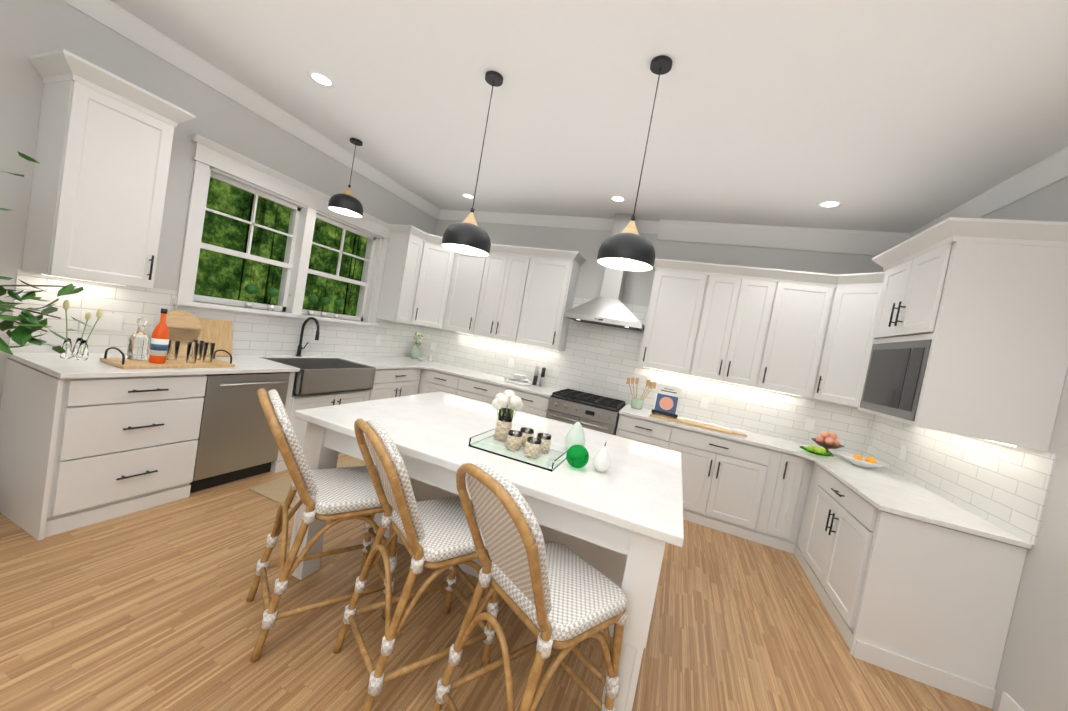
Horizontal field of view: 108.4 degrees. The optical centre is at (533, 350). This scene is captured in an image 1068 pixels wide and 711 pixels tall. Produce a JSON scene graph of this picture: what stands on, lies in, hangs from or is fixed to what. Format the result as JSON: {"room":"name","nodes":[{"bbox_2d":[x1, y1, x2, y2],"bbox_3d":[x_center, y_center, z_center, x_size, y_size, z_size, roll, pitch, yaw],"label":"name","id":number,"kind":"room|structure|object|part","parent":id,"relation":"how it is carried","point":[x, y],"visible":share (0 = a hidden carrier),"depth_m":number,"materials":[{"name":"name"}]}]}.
{"room":"kitchen","nodes":[
{"label":"kitchen","id":0,"kind":"room"},
{"bbox_2d":[0,0,436,407],"bbox_3d":[-3.067,-0.623,2.193,0.200,3.070,7.500,11,2,20],"label":"wall","id":1,"kind":"structure","parent":0,"point":[30,27],"depth_m":2.59,"materials":[{"name":"grey paint"}]},
{"bbox_2d":[22,53,181,288],"bbox_3d":[-2.636,-1.012,2.361,0.335,1.171,0.450,11,2,20],"label":"upper cabinet","id":2,"kind":"object","parent":1,"relation":"attached to","point":[104,145],"depth_m":2.22,"materials":[{"name":"white wood"}]},
{"bbox_2d":[8,269,419,356],"bbox_3d":[-2.368,-0.189,3.951,0.008,0.484,3.682,11,2,20],"label":"tile backsplash","id":3,"kind":"structure","parent":1,"relation":"attached to","point":[250,336],"depth_m":2.81,"materials":[{"name":"white tile"}]},
{"bbox_2d":[79,311,123,330],"bbox_3d":[-2.884,-0.195,2.573,0.004,0.115,0.200,11,2,20],"label":"outlet","id":4,"kind":"object","parent":3,"relation":"attached to","point":[110,321],"depth_m":2.58,"materials":[{"name":"white plastic"}]},
{"bbox_2d":[151,318,159,333],"bbox_3d":[-2.780,-0.178,2.854,0.004,0.115,0.075,11,2,20],"label":"outlet","id":5,"kind":"object","parent":3,"relation":"attached to","point":[155,321],"depth_m":2.83,"materials":[{"name":"white plastic"}]},
{"bbox_2d":[375,336,380,344],"bbox_3d":[-1.999,-0.128,4.932,0.004,0.115,0.075,11,2,20],"label":"outlet","id":6,"kind":"object","parent":3,"relation":"attached to","point":[377,342],"depth_m":4.93,"materials":[{"name":"white plastic"}]},
{"bbox_2d":[173,134,389,329],"bbox_3d":[-2.329,-0.942,3.881,0.265,1.309,2.115,11,2,20],"label":"window","id":7,"kind":"structure","parent":1,"relation":"in","point":[210,156],"depth_m":3.61,"materials":[{"name":"white wood"}]},
{"bbox_2d":[245,284,256,307],"bbox_3d":[-2.550,-0.492,3.460,0.094,0.217,0.094,11,2,20],"label":"topiary","id":8,"kind":"object","parent":7,"relation":"on","point":[250,289],"visible":1,"depth_m":3.44,"materials":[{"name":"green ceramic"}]},
{"bbox_2d":[267,288,278,310],"bbox_3d":[-2.480,-0.488,3.647,0.094,0.217,0.094,11,2,20],"label":"topiary","id":9,"kind":"object","parent":7,"relation":"on","point":[273,292],"visible":1,"depth_m":3.62,"materials":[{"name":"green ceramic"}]},
{"bbox_2d":[308,295,317,315],"bbox_3d":[-2.329,-0.478,4.049,0.094,0.217,0.094,11,2,20],"label":"topiary","id":10,"kind":"object","parent":7,"relation":"on","point":[312,299],"visible":1,"depth_m":4.02,"materials":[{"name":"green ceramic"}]},
{"bbox_2d":[321,297,329,316],"bbox_3d":[-2.276,-0.475,4.190,0.094,0.217,0.094,11,2,20],"label":"topiary","id":11,"kind":"object","parent":7,"relation":"on","point":[325,301],"visible":1,"depth_m":4.17,"materials":[{"name":"green plant"}]},
{"bbox_2d":[334,299,342,318],"bbox_3d":[-2.216,-0.471,4.349,0.094,0.217,0.094,11,2,20],"label":"topiary","id":12,"kind":"object","parent":7,"relation":"on","point":[338,303],"visible":1,"depth_m":4.33,"materials":[{"name":"green plant"}]},
{"bbox_2d":[376,225,425,323],"bbox_3d":[-1.693,-0.952,4.891,0.320,1.171,0.280,11,2,20],"label":"upper cabinet","id":13,"kind":"object","parent":1,"relation":"attached to","point":[404,248],"depth_m":4.77,"materials":[{"name":"white wood"}]},
{"bbox_2d":[0,454,993,710],"bbox_3d":[-0.736,1.434,1.267,5.860,0.100,7.900,11,2,20],"label":"floor","id":14,"kind":"structure","parent":0,"point":[148,610],"depth_m":1.91,"materials":[{"name":"brown wood"}]},
{"bbox_2d":[0,151,92,355],"bbox_3d":[-2.735,-0.011,1.559,0.969,2.031,1.224,11,2,20],"label":"ficus plant","id":15,"kind":"object","parent":14,"relation":"on","point":[29,323],"visible":1,"depth_m":1.89,"materials":[{"name":"green plant"}]},
{"bbox_2d":[0,357,198,540],"bbox_3d":[-2.737,0.538,2.470,0.618,0.876,0.688,11,2,20],"label":"base cabinet","id":16,"kind":"object","parent":14,"relation":"on","point":[71,458],"depth_m":2.19,"materials":[{"name":"white wood"}]},
{"bbox_2d":[6,353,560,470],"bbox_3d":[-1.331,0.271,3.551,2.354,0.030,3.692,11,2,20],"label":"countertop","id":17,"kind":"structure","parent":16,"relation":"on","point":[173,396],"depth_m":3.33,"materials":[{"name":"white stone"}]},
{"bbox_2d":[60,300,102,359],"bbox_3d":[-2.766,-0.126,2.335,0.160,0.355,0.150,11,2,20],"label":"vase","id":18,"kind":"object","parent":17,"relation":"on","point":[79,351],"visible":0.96,"depth_m":2.33,"materials":[{"name":"clear glass"}]},
{"bbox_2d":[99,308,234,368],"bbox_3d":[-2.433,-0.091,2.626,0.270,0.377,0.620,11,2,20],"label":"tray","id":19,"kind":"object","parent":17,"relation":"on","point":[164,350],"visible":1,"depth_m":2.50,"materials":[{"name":"brown wood"}]},
{"bbox_2d":[148,308,169,363],"bbox_3d":[-2.429,-0.097,2.507,0.085,0.355,0.085,11,2,20],"label":"bottle","id":20,"kind":"object","parent":19,"relation":"on","point":[159,344],"depth_m":2.48,"materials":[{"name":"orange glass"}]},
{"bbox_2d":[159,310,231,356],"bbox_3d":[-2.636,-0.129,3.029,0.123,0.346,0.510,11,2,20],"label":"cutting boards","id":21,"kind":"object","parent":17,"relation":"on","point":[185,327],"visible":0.56,"depth_m":3.00,"materials":[{"name":"brown wood"}]},
{"bbox_2d":[295,317,319,356],"bbox_3d":[-2.242,-0.129,3.876,0.257,0.416,0.107,11,2,20],"label":"faucet","id":22,"kind":"object","parent":17,"relation":"on","point":[300,348],"depth_m":3.87,"materials":[{"name":"black metal"}]},
{"bbox_2d":[410,332,423,358],"bbox_3d":[-1.655,-0.071,5.442,0.171,0.377,0.138,11,2,20],"label":"vase","id":23,"kind":"object","parent":17,"relation":"on","point":[415,352],"visible":1,"depth_m":5.41,"materials":[{"name":"green ceramic"}]},
{"bbox_2d":[504,373,531,385],"bbox_3d":[-0.193,0.350,4.808,0.356,0.103,0.356,11,2,20],"label":"tray","id":24,"kind":"object","parent":17,"relation":"on","point":[517,378],"visible":1,"depth_m":4.73,"materials":[{"name":"white ceramic"}]},
{"bbox_2d":[532,366,538,384],"bbox_3d":[0.025,0.312,4.876,0.051,0.246,0.052,11,2,20],"label":"pepper mill","id":25,"kind":"object","parent":17,"relation":"on","point":[536,368],"depth_m":4.86,"materials":[{"name":"black"}]},
{"bbox_2d":[539,367,545,386],"bbox_3d":[0.108,0.328,4.845,0.051,0.246,0.052,11,2,20],"label":"pepper mill","id":26,"kind":"object","parent":17,"relation":"on","point":[541,382],"depth_m":4.82,"materials":[{"name":"silver"}]},
{"bbox_2d":[190,372,289,492],"bbox_3d":[-2.475,0.561,3.064,0.656,0.872,0.603,11,2,20],"label":"dishwasher","id":27,"kind":"object","parent":14,"relation":"on","point":[236,440],"visible":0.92,"depth_m":2.90,"materials":[{"name":"silver metal"}]},
{"bbox_2d":[249,457,375,508],"bbox_3d":[-1.575,1.137,3.540,0.720,0.008,1.550,11,2,20],"label":"jute rug","id":28,"kind":"object","parent":14,"relation":"on","point":[278,490],"visible":0.14,"depth_m":3.02,"materials":[{"name":"beige wicker"}]},
{"bbox_2d":[246,388,396,661],"bbox_3d":[-1.022,0.752,1.885,0.663,1.099,0.444,8,3,-39],"label":"stool","id":29,"kind":"object","parent":14,"relation":"on","point":[334,496],"visible":0.85,"depth_m":1.74,"materials":[{"name":"wicker"}]},
{"bbox_3d":[-0.927,0.691,1.950,0.400,0.050,0.430,8,3,-39],"label":"seat","id":30,"kind":"part","parent":29,"relation":"part of","materials":[{"name":"white wicker"}]},
{"bbox_2d":[333,419,498,710],"bbox_3d":[-0.491,0.853,1.688,0.663,1.099,0.444,8,3,-39],"label":"stool","id":31,"kind":"object","parent":14,"relation":"on","point":[434,534],"visible":0.85,"depth_m":1.58,"materials":[{"name":"wicker"}]},
{"bbox_3d":[-0.396,0.792,1.753,0.400,0.050,0.430,8,3,-39],"label":"seat","id":32,"kind":"part","parent":31,"relation":"part of","materials":[{"name":"white wicker"}]},
{"bbox_2d":[289,423,665,710],"bbox_3d":[-0.220,0.984,2.391,1.908,0.872,1.277,11,2,20],"label":"kitchen island","id":33,"kind":"object","parent":14,"relation":"on","point":[630,561],"depth_m":1.65,"materials":[{"name":"white wood"}]},
{"bbox_2d":[294,391,683,546],"bbox_3d":[-0.140,0.533,2.374,1.995,0.040,1.370,11,2,20],"label":"island countertop","id":34,"kind":"structure","parent":33,"relation":"on","point":[641,491],"depth_m":1.96,"materials":[{"name":"white stone"}]},
{"bbox_2d":[468,390,568,471],"bbox_3d":[-0.050,0.392,2.057,0.475,0.294,0.333,11,2,20],"label":"tray","id":35,"kind":"object","parent":34,"relation":"on","point":[524,445],"visible":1,"depth_m":2.06,"materials":[{"name":"clear glass"}]},
{"bbox_2d":[564,418,585,447],"bbox_3d":[0.244,0.485,2.225,0.122,0.198,0.120,11,2,20],"label":"pear","id":36,"kind":"object","parent":34,"relation":"on","point":[575,435],"visible":0.85,"depth_m":2.19,"materials":[{"name":"white ceramic"}]},
{"bbox_2d":[566,445,588,467],"bbox_3d":[0.220,0.534,1.945,0.116,0.116,0.116,11,2,20],"label":"glass ball","id":37,"kind":"object","parent":34,"relation":"on","point":[577,456],"visible":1,"depth_m":1.90,"materials":[{"name":"green glass"}]},
{"bbox_2d":[593,442,610,471],"bbox_3d":[0.350,0.537,1.960,0.090,0.153,0.089,11,2,20],"label":"pear","id":38,"kind":"object","parent":34,"relation":"on","point":[601,461],"visible":1,"depth_m":1.93,"materials":[{"name":"white ceramic"}]},
{"bbox_2d":[431,463,626,710],"bbox_3d":[-0.008,0.950,1.408,0.663,1.099,0.444,8,3,-39],"label":"stool","id":39,"kind":"object","parent":14,"relation":"on","point":[563,599],"visible":1,"depth_m":1.33,"materials":[{"name":"wicker"}]},
{"bbox_3d":[0.087,0.889,1.473,0.400,0.050,0.430,8,3,-39],"label":"seat","id":40,"kind":"part","parent":39,"relation":"part of","materials":[{"name":"white wicker"}]},
{"bbox_2d":[520,397,548,417],"bbox_3d":[-0.031,0.919,4.689,0.522,0.876,0.618,11,2,20],"label":"base cabinet","id":41,"kind":"object","parent":14,"relation":"on","point":[538,408],"depth_m":4.34,"materials":[{"name":"white wood"}]},
{"bbox_2d":[546,388,625,435],"bbox_3d":[0.549,0.996,4.396,0.748,0.948,0.735,11,2,20],"label":"range","id":42,"kind":"object","parent":14,"relation":"on","point":[599,413],"visible":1,"depth_m":4.13,"materials":[{"name":"silver metal"}]},
{"bbox_2d":[682,461,771,542],"bbox_3d":[1.831,1.275,3.981,0.912,0.876,0.618,11,2,20],"label":"base cabinet","id":43,"kind":"object","parent":14,"relation":"on","point":[730,503],"depth_m":3.66,"materials":[{"name":"white wood"}]},
{"bbox_2d":[760,485,799,551],"bbox_3d":[2.355,1.375,3.781,0.228,0.876,0.618,11,2,20],"label":"base cabinet","id":44,"kind":"object","parent":14,"relation":"on","point":[783,504],"depth_m":3.50,"materials":[{"name":"white wood"}]},
{"bbox_2d":[792,493,1026,708],"bbox_3d":[2.452,1.435,2.738,0.618,0.876,1.260,11,2,20],"label":"base cabinet","id":45,"kind":"object","parent":14,"relation":"on","point":[910,579],"depth_m":2.18,"materials":[{"name":"white wood"}]},
{"bbox_2d":[616,405,1031,548],"bbox_3d":[1.847,0.837,3.298,2.334,0.030,1.903,11,2,20],"label":"countertop","id":46,"kind":"structure","parent":45,"relation":"on","point":[779,461],"depth_m":3.45,"materials":[{"name":"white stone"}]},
{"bbox_2d":[626,378,655,409],"bbox_3d":[1.191,0.488,4.359,0.323,0.345,0.130,11,2,20],"label":"utensil crock","id":47,"kind":"object","parent":46,"relation":"on","point":[636,403],"visible":1,"depth_m":4.34,"materials":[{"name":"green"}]},
{"bbox_2d":[649,412,746,436],"bbox_3d":[1.656,0.752,3.927,0.920,0.020,0.190,11,2,20],"label":"cutting board","id":48,"kind":"object","parent":46,"relation":"on","point":[702,425],"visible":0.98,"depth_m":3.88,"materials":[{"name":"brown wood"}]},
{"bbox_2d":[651,384,680,418],"bbox_3d":[1.396,0.531,4.046,0.260,0.313,0.148,11,2,20],"label":"cookbook","id":49,"kind":"object","parent":48,"relation":"on","point":[666,400],"visible":1,"depth_m":4.05,"materials":[{"name":"blue paper"}]},
{"bbox_2d":[800,445,833,455],"bbox_3d":[2.575,0.907,3.508,0.260,0.066,0.260,11,2,20],"label":"plate","id":50,"kind":"object","parent":46,"relation":"on","point":[817,450],"visible":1,"depth_m":3.48,"materials":[{"name":"green glass"}]},
{"bbox_2d":[811,431,844,453],"bbox_3d":[2.777,0.868,3.647,0.260,0.201,0.260,11,2,20],"label":"fruit bowl","id":51,"kind":"object","parent":46,"relation":"on","point":[826,440],"visible":0.9,"depth_m":3.61,"materials":[{"name":"pink food"}]},
{"bbox_2d":[836,451,889,468],"bbox_3d":[2.803,0.939,3.294,0.360,0.098,0.360,11,2,20],"label":"bowl","id":52,"kind":"object","parent":46,"relation":"on","point":[869,462],"visible":1,"depth_m":3.26,"materials":[{"name":"white ceramic"}]},
{"bbox_2d":[110,0,1067,232],"bbox_3d":[-0.190,-1.686,1.138,5.860,0.100,7.900,11,2,20],"label":"ceiling","id":53,"kind":"structure","parent":0,"point":[903,116],"depth_m":2.34,"materials":[{"name":"white paint"}]},
{"bbox_2d":[307,70,335,87],"bbox_3d":[-1.512,-1.930,2.741,0.188,0.004,0.188,11,2,20],"label":"recessed light","id":54,"kind":"object","parent":53,"relation":"in","point":[321,79],"visible":1,"depth_m":2.73,"materials":[{"name":"white"}]},
{"bbox_2d":[328,138,362,217],"bbox_3d":[-1.755,-1.667,3.691,0.304,0.684,0.304,11,2,20],"label":"pendant light","id":55,"kind":"object","parent":53,"relation":"hanging from","point":[346,202],"visible":1,"depth_m":3.64,"materials":[{"name":"black metal"}]},
{"bbox_2d":[461,193,475,198],"bbox_3d":[-0.804,-1.888,4.707,0.188,0.004,0.188,11,2,20],"label":"recessed light","id":56,"kind":"object","parent":53,"relation":"in","point":[468,196],"visible":0.96,"depth_m":4.70,"materials":[{"name":"white"}]},
{"bbox_2d":[442,71,502,255],"bbox_3d":[-0.338,-1.165,2.410,0.304,1.079,0.304,11,2,20],"label":"pendant light","id":57,"kind":"object","parent":53,"relation":"hanging from","point":[468,235],"visible":0.98,"depth_m":2.35,"materials":[{"name":"black metal"}]},
{"bbox_2d":[61,0,1067,255],"bbox_3d":[-0.215,-1.544,1.144,5.460,0.190,7.500,11,2,20],"label":"crown molding","id":58,"kind":"structure","parent":53,"relation":"attached to","point":[1047,172],"depth_m":3.69,"materials":[{"name":"white wood"}]},
{"bbox_2d":[609,195,626,201],"bbox_3d":[0.866,-1.565,3.975,0.188,0.004,0.188,11,2,20],"label":"recessed light","id":59,"kind":"object","parent":53,"relation":"in","point":[617,198],"visible":1,"depth_m":3.96,"materials":[{"name":"white"}]},
{"bbox_2d":[597,55,672,270],"bbox_3d":[0.582,-0.992,2.059,0.304,1.074,0.304,11,2,20],"label":"pendant light","id":60,"kind":"object","parent":53,"relation":"hanging from","point":[629,248],"visible":0.98,"depth_m":2.00,"materials":[{"name":"black metal"}]},
{"bbox_2d":[816,200,843,207],"bbox_3d":[2.520,-1.247,3.282,0.188,0.004,0.188,11,2,20],"label":"recessed light","id":61,"kind":"object","parent":53,"relation":"in","point":[828,204],"visible":1,"depth_m":3.27,"materials":[{"name":"white"}]},
{"bbox_2d":[435,219,883,445],"bbox_3d":[0.891,-0.039,4.805,5.860,3.070,0.200,11,2,20],"label":"wall","id":62,"kind":"structure","parent":0,"point":[586,244],"depth_m":4.55,"materials":[{"name":"grey paint"}]},
{"bbox_2d":[410,233,453,328],"bbox_3d":[-1.311,-0.893,5.043,0.288,1.167,0.288,11,2,20],"label":"upper cabinet","id":63,"kind":"object","parent":62,"relation":"attached to","point":[437,260],"depth_m":5.03,"materials":[{"name":"white wood"}]},
{"bbox_3d":[-1.517,-0.472,4.970,0.012,0.160,0.038,9,3,-24],"label":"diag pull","id":64,"kind":"part","parent":63,"relation":"part of","materials":[{"name":"black metal"}]},
{"bbox_3d":[-1.320,-0.840,5.046,0.390,1.059,0.020,9,3,-24],"label":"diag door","id":65,"kind":"part","parent":63,"relation":"part of","materials":[{"name":"white wood"}]},
{"bbox_2d":[442,251,485,334],"bbox_3d":[-0.854,-0.817,5.192,0.485,1.171,0.335,11,2,20],"label":"upper cabinet","id":66,"kind":"object","parent":62,"relation":"attached to","point":[466,275],"depth_m":5.04,"materials":[{"name":"white wood"}]},
{"bbox_2d":[474,245,529,342],"bbox_3d":[-0.350,-0.721,5.000,0.610,1.171,0.335,11,2,20],"label":"upper cabinet","id":67,"kind":"object","parent":62,"relation":"attached to","point":[507,266],"depth_m":4.84,"materials":[{"name":"white wood"}]},
{"bbox_2d":[518,249,581,350],"bbox_3d":[0.181,-0.620,4.798,0.545,1.171,0.335,11,2,20],"label":"upper cabinet","id":68,"kind":"object","parent":62,"relation":"attached to","point":[551,282],"depth_m":4.64,"materials":[{"name":"white wood"}]},
{"bbox_2d":[563,213,644,330],"bbox_3d":[0.929,-0.926,4.432,0.870,1.276,0.492,11,2,20],"label":"range hood","id":69,"kind":"object","parent":62,"relation":"attached to","point":[607,307],"visible":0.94,"depth_m":4.37,"materials":[{"name":"silver metal"}]},
{"bbox_2d":[417,296,874,455],"bbox_3d":[0.850,-0.014,4.709,5.460,1.185,0.008,11,2,20],"label":"tile backsplash","id":70,"kind":"structure","parent":62,"relation":"attached to","point":[597,359],"depth_m":4.58,"materials":[{"name":"white tile"}]},
{"bbox_2d":[431,342,435,350],"bbox_3d":[-1.455,-0.059,5.570,0.075,0.115,0.004,11,2,20],"label":"outlet","id":71,"kind":"object","parent":70,"relation":"attached to","point":[433,345],"depth_m":5.57,"materials":[{"name":"white plastic"}]},
{"bbox_2d":[508,358,513,366],"bbox_3d":[-0.305,0.160,5.132,0.075,0.115,0.004,11,2,20],"label":"outlet","id":72,"kind":"object","parent":70,"relation":"attached to","point":[511,361],"depth_m":5.13,"materials":[{"name":"white plastic"}]},
{"bbox_2d":[552,367,558,376],"bbox_3d":[0.275,0.271,4.912,0.075,0.115,0.004,11,2,20],"label":"outlet","id":73,"kind":"object","parent":70,"relation":"attached to","point":[555,370],"depth_m":4.91,"materials":[{"name":"white plastic"}]},
{"bbox_2d":[700,397,708,407],"bbox_3d":[1.903,0.581,4.292,0.075,0.115,0.004,11,2,20],"label":"outlet","id":74,"kind":"object","parent":70,"relation":"attached to","point":[704,402],"depth_m":4.29,"materials":[{"name":"white plastic"}]},
{"bbox_2d":[805,418,814,430],"bbox_3d":[2.823,0.757,3.942,0.075,0.115,0.004,11,2,20],"label":"outlet","id":75,"kind":"object","parent":70,"relation":"attached to","point":[809,425],"depth_m":3.94,"materials":[{"name":"white plastic"}]},
{"bbox_2d":[638,258,709,375],"bbox_3d":[1.545,-0.359,4.279,0.540,1.171,0.335,11,2,20],"label":"upper cabinet","id":76,"kind":"object","parent":62,"relation":"attached to","point":[677,301],"depth_m":4.12,"materials":[{"name":"white wood"}]},
{"bbox_2d":[690,265,781,387],"bbox_3d":[2.081,-0.257,4.075,0.624,1.171,0.335,11,2,20],"label":"upper cabinet","id":77,"kind":"object","parent":62,"relation":"attached to","point":[739,309],"depth_m":3.91,"materials":[{"name":"white wood"}]},
{"bbox_2d":[758,270,837,397],"bbox_3d":[2.596,-0.159,3.879,0.496,1.171,0.335,11,2,20],"label":"upper cabinet","id":78,"kind":"object","parent":62,"relation":"attached to","point":[802,304],"depth_m":3.72,"materials":[{"name":"white wood"}]},
{"bbox_2d":[814,269,893,406],"bbox_3d":[2.846,-0.100,3.462,0.288,1.167,0.288,11,2,20],"label":"upper cabinet","id":79,"kind":"object","parent":62,"relation":"attached to","point":[858,309],"depth_m":3.46,"materials":[{"name":"white wood"}]},
{"bbox_3d":[2.680,0.319,3.611,0.038,0.160,0.012,9,3,-24],"label":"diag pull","id":80,"kind":"part","parent":79,"relation":"part of","materials":[{"name":"black metal"}]},
{"bbox_3d":[2.837,-0.047,3.464,0.020,1.059,0.390,9,3,-24],"label":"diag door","id":81,"kind":"part","parent":79,"relation":"part of","materials":[{"name":"white wood"}]},
{"bbox_2d":[896,177,1067,710],"bbox_3d":[2.141,0.371,0.212,0.200,3.070,7.500,11,2,20],"label":"wall","id":82,"kind":"structure","parent":0,"point":[1033,673],"depth_m":1.93,"materials":[{"name":"grey paint"}]},
{"bbox_2d":[878,257,993,420],"bbox_3d":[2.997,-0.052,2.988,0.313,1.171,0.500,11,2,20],"label":"upper cabinet","id":83,"kind":"object","parent":82,"relation":"attached to","point":[956,325],"depth_m":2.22,"materials":[{"name":"white wood"}]},
{"bbox_2d":[854,329,1057,444],"bbox_3d":[2.592,0.201,2.472,0.491,0.515,0.704,11,2,20],"label":"upper cabinet","id":84,"kind":"object","parent":82,"relation":"attached to","point":[960,382],"depth_m":2.14,"materials":[{"name":"white wood"}]},
{"bbox_2d":[866,415,1056,544],"bbox_3d":[2.960,0.788,2.871,0.008,0.484,1.912,11,2,20],"label":"tile backsplash","id":85,"kind":"structure","parent":82,"relation":"attached to","point":[1004,487],"depth_m":2.43,"materials":[{"name":"white tile"}]},
{"bbox_2d":[899,445,906,460],"bbox_3d":[3.064,0.850,3.197,0.004,0.115,0.075,11,2,20],"label":"outlet","id":86,"kind":"object","parent":85,"relation":"attached to","point":[903,451],"depth_m":3.19,"materials":[{"name":"white plastic"}]},
{"bbox_2d":[998,692,1023,710],"bbox_3d":[1.446,1.771,-0.603,0.016,0.140,5.550,11,2,20],"label":"baseboard","id":87,"kind":"structure","parent":82,"relation":"attached to","point":[1008,702],"depth_m":1.95,"materials":[{"name":"white"}]},
{"label":"outside","id":88,"kind":"structure","parent":0,"visible":0},
{"bbox_2d":[194,177,367,315],"bbox_3d":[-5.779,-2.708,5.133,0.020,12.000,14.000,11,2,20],"label":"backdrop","id":89,"kind":"structure","parent":88,"point":[223,275],"depth_m":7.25,"materials":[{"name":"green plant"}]}
]}

